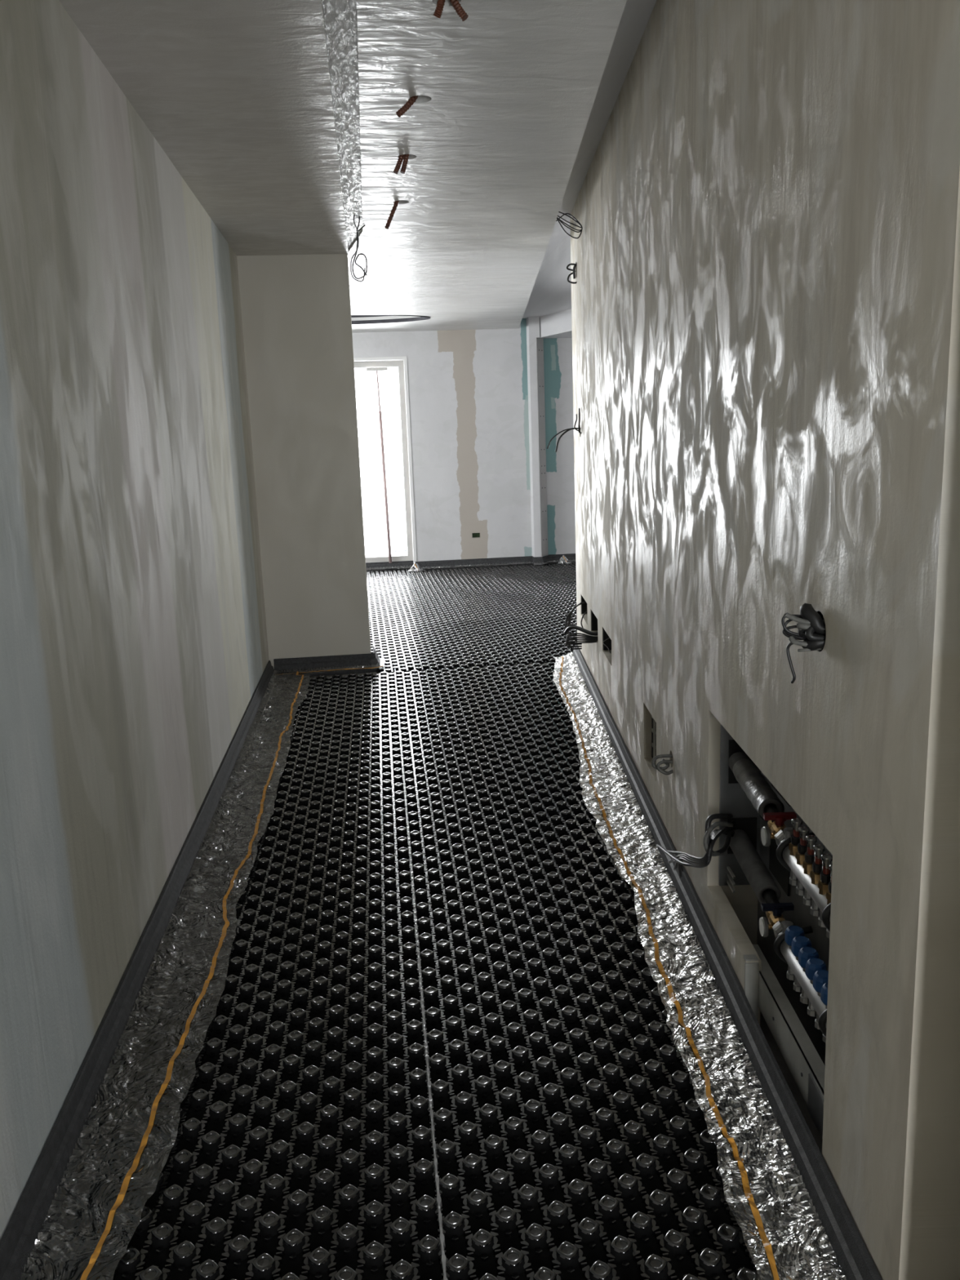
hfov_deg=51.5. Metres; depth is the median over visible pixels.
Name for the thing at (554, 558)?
strip
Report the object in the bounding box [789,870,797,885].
outlet
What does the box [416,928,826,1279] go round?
floor panel
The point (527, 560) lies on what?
strip
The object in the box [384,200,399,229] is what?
stub
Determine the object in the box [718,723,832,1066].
cabinet
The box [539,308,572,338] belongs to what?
wall
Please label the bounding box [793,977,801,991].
outlet
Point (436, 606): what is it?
floor panel
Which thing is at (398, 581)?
floor panel
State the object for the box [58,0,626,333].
ceiling
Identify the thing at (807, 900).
outlet
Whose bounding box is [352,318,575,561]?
wall
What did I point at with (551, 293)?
ceiling
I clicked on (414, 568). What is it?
film corner
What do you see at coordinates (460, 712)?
floor panel
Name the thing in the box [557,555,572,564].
film corner
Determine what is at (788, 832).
air vent
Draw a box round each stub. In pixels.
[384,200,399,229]
[393,154,408,173]
[395,95,417,117]
[433,0,468,21]
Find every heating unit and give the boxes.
[759,902,828,1043]
[760,812,832,938]
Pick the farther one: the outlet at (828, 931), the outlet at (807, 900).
the outlet at (807, 900)
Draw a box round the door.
[354,360,413,562]
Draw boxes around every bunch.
[546,408,581,452]
[566,262,577,284]
[651,754,672,775]
[781,603,826,683]
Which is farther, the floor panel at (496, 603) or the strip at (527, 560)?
the strip at (527, 560)
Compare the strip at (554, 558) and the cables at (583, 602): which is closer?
the cables at (583, 602)
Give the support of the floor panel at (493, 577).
on the floor
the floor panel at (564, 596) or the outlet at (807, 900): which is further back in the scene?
the floor panel at (564, 596)
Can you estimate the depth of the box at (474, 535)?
11.22 m
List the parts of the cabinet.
panel, panel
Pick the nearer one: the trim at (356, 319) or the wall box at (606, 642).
the wall box at (606, 642)
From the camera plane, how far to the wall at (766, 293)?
1.75 m
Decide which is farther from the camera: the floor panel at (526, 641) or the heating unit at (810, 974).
the floor panel at (526, 641)
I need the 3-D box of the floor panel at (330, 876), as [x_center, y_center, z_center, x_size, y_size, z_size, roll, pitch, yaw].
[-0.624,0.732,3.630,0.752,0.025,1.818,-3,11,-6]
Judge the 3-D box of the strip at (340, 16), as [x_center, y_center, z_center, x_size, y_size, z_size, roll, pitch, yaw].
[-0.263,-1.544,1.630,0.088,0.165,8.628,-3,11,-6]
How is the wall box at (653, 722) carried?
attached to the wall at (766, 293)
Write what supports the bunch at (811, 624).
attached to the wall at (766, 293)
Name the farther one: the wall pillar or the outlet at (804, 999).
the wall pillar
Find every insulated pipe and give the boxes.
[728,751,784,822]
[728,829,780,911]
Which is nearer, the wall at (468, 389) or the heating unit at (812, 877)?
the heating unit at (812, 877)
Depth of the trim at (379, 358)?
10.90 m
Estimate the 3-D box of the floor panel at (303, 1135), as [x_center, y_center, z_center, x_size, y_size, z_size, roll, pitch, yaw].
[-0.440,1.080,1.861,0.753,0.025,1.916,-3,11,-6]
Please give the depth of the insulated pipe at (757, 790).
2.44 m
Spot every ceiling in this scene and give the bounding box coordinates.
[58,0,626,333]
[522,0,656,318]
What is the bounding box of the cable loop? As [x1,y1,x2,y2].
[555,211,582,238]
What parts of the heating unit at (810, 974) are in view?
handle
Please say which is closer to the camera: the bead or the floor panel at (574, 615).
the floor panel at (574, 615)
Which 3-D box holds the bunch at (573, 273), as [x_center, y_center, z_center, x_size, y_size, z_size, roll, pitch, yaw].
[0.535,-2.085,5.625,0.093,0.131,0.037,-1,11,7]
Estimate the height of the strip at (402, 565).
0.110 m
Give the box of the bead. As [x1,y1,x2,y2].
[536,337,548,556]
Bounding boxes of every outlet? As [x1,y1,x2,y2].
[786,964,795,980]
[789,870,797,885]
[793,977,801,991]
[795,879,804,895]
[800,987,808,1004]
[803,888,812,906]
[807,1000,816,1017]
[810,898,819,916]
[814,1013,819,1029]
[817,909,826,927]
[822,1034,826,1043]
[826,928,830,938]
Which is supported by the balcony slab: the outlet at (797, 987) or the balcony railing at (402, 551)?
the balcony railing at (402, 551)
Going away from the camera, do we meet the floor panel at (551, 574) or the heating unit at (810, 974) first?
the heating unit at (810, 974)
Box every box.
[471,533,479,537]
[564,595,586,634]
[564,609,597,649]
[602,628,611,653]
[651,715,656,758]
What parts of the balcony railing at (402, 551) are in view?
rail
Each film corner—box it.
[408,563,425,571]
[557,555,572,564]
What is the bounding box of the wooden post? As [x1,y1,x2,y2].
[743,954,759,1019]
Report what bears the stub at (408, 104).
attached to the ceiling at (492, 135)
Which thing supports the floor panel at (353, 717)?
on the floor
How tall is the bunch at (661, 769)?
0.065 m
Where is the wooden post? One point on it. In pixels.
(751, 969)
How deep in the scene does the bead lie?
11.01 m
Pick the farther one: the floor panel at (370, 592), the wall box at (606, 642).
the floor panel at (370, 592)
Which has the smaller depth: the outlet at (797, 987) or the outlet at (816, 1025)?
the outlet at (816, 1025)
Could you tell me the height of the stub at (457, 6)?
0.151 m
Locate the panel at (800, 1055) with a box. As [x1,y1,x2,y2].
[752,944,825,1139]
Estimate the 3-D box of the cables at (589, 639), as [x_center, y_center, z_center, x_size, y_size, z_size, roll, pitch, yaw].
[0.570,-0.038,5.363,0.226,0.197,0.331,-2,11,0]
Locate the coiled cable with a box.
[350,214,367,281]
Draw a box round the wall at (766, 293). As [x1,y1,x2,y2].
[569,0,959,1279]
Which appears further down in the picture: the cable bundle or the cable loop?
the cable bundle
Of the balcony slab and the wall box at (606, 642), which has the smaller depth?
the wall box at (606, 642)
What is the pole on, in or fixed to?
on the strip at (402, 565)
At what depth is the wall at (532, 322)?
10.94 m
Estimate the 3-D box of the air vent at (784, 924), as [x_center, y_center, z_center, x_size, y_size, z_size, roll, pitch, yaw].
[0.694,0.657,2.249,0.025,0.040,0.025,-2,11,0]
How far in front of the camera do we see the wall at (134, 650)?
2.52 m
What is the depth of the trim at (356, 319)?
9.61 m
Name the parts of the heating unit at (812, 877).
gauge stem, handle, float rod, float rod, float rod, float rod, float rod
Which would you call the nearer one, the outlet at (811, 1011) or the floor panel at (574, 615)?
the outlet at (811, 1011)
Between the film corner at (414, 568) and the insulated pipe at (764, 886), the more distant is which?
the film corner at (414, 568)
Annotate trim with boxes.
[351,315,430,324]
[353,356,416,566]
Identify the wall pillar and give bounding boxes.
[236,253,371,669]
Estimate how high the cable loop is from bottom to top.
0.141 m
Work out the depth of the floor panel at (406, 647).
6.94 m
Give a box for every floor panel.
[35,946,448,1279]
[156,756,420,981]
[239,668,403,772]
[366,571,373,595]
[367,595,378,626]
[369,568,454,595]
[369,626,385,673]
[373,590,475,626]
[377,620,505,673]
[394,662,606,760]
[400,745,683,958]
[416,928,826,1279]
[440,565,533,591]
[454,586,568,621]
[475,614,577,666]
[508,562,576,586]
[534,583,577,614]
[571,613,577,619]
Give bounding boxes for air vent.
[781,920,793,933]
[783,827,795,839]
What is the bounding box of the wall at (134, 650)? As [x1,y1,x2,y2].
[0,0,269,1241]
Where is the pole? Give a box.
[366,367,391,563]
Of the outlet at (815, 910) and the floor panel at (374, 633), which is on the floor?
the floor panel at (374, 633)
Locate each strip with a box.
[0,660,310,1279]
[273,646,385,678]
[321,0,362,249]
[365,560,413,571]
[412,555,551,571]
[548,553,575,564]
[552,644,881,1279]
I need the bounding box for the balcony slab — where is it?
[365,554,407,556]
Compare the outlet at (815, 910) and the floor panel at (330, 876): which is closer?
the outlet at (815, 910)
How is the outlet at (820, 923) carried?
attached to the heating unit at (812, 877)
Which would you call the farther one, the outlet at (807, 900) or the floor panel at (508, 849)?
the floor panel at (508, 849)
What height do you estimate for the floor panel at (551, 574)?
0.025 m
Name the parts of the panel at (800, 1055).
joint plate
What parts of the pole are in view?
head plate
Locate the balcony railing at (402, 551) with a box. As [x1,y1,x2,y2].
[393,550,407,555]
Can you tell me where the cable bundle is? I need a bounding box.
[656,813,735,877]
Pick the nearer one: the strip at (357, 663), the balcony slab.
the strip at (357, 663)
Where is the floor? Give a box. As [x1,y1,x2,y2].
[215,662,828,1279]
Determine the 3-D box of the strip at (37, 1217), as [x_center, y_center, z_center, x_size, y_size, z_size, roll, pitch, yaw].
[-0.901,0.675,3.717,0.274,0.121,5.192,-3,11,-6]
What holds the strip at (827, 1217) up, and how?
on the floor
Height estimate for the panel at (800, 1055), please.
0.090 m
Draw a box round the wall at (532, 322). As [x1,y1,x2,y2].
[525,316,541,557]
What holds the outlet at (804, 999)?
attached to the heating unit at (810, 974)
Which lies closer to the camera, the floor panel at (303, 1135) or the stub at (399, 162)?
the floor panel at (303, 1135)
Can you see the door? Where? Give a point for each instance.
(399, 364)
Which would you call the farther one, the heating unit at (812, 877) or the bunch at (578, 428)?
the bunch at (578, 428)
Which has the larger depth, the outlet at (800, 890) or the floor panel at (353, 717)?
the floor panel at (353, 717)

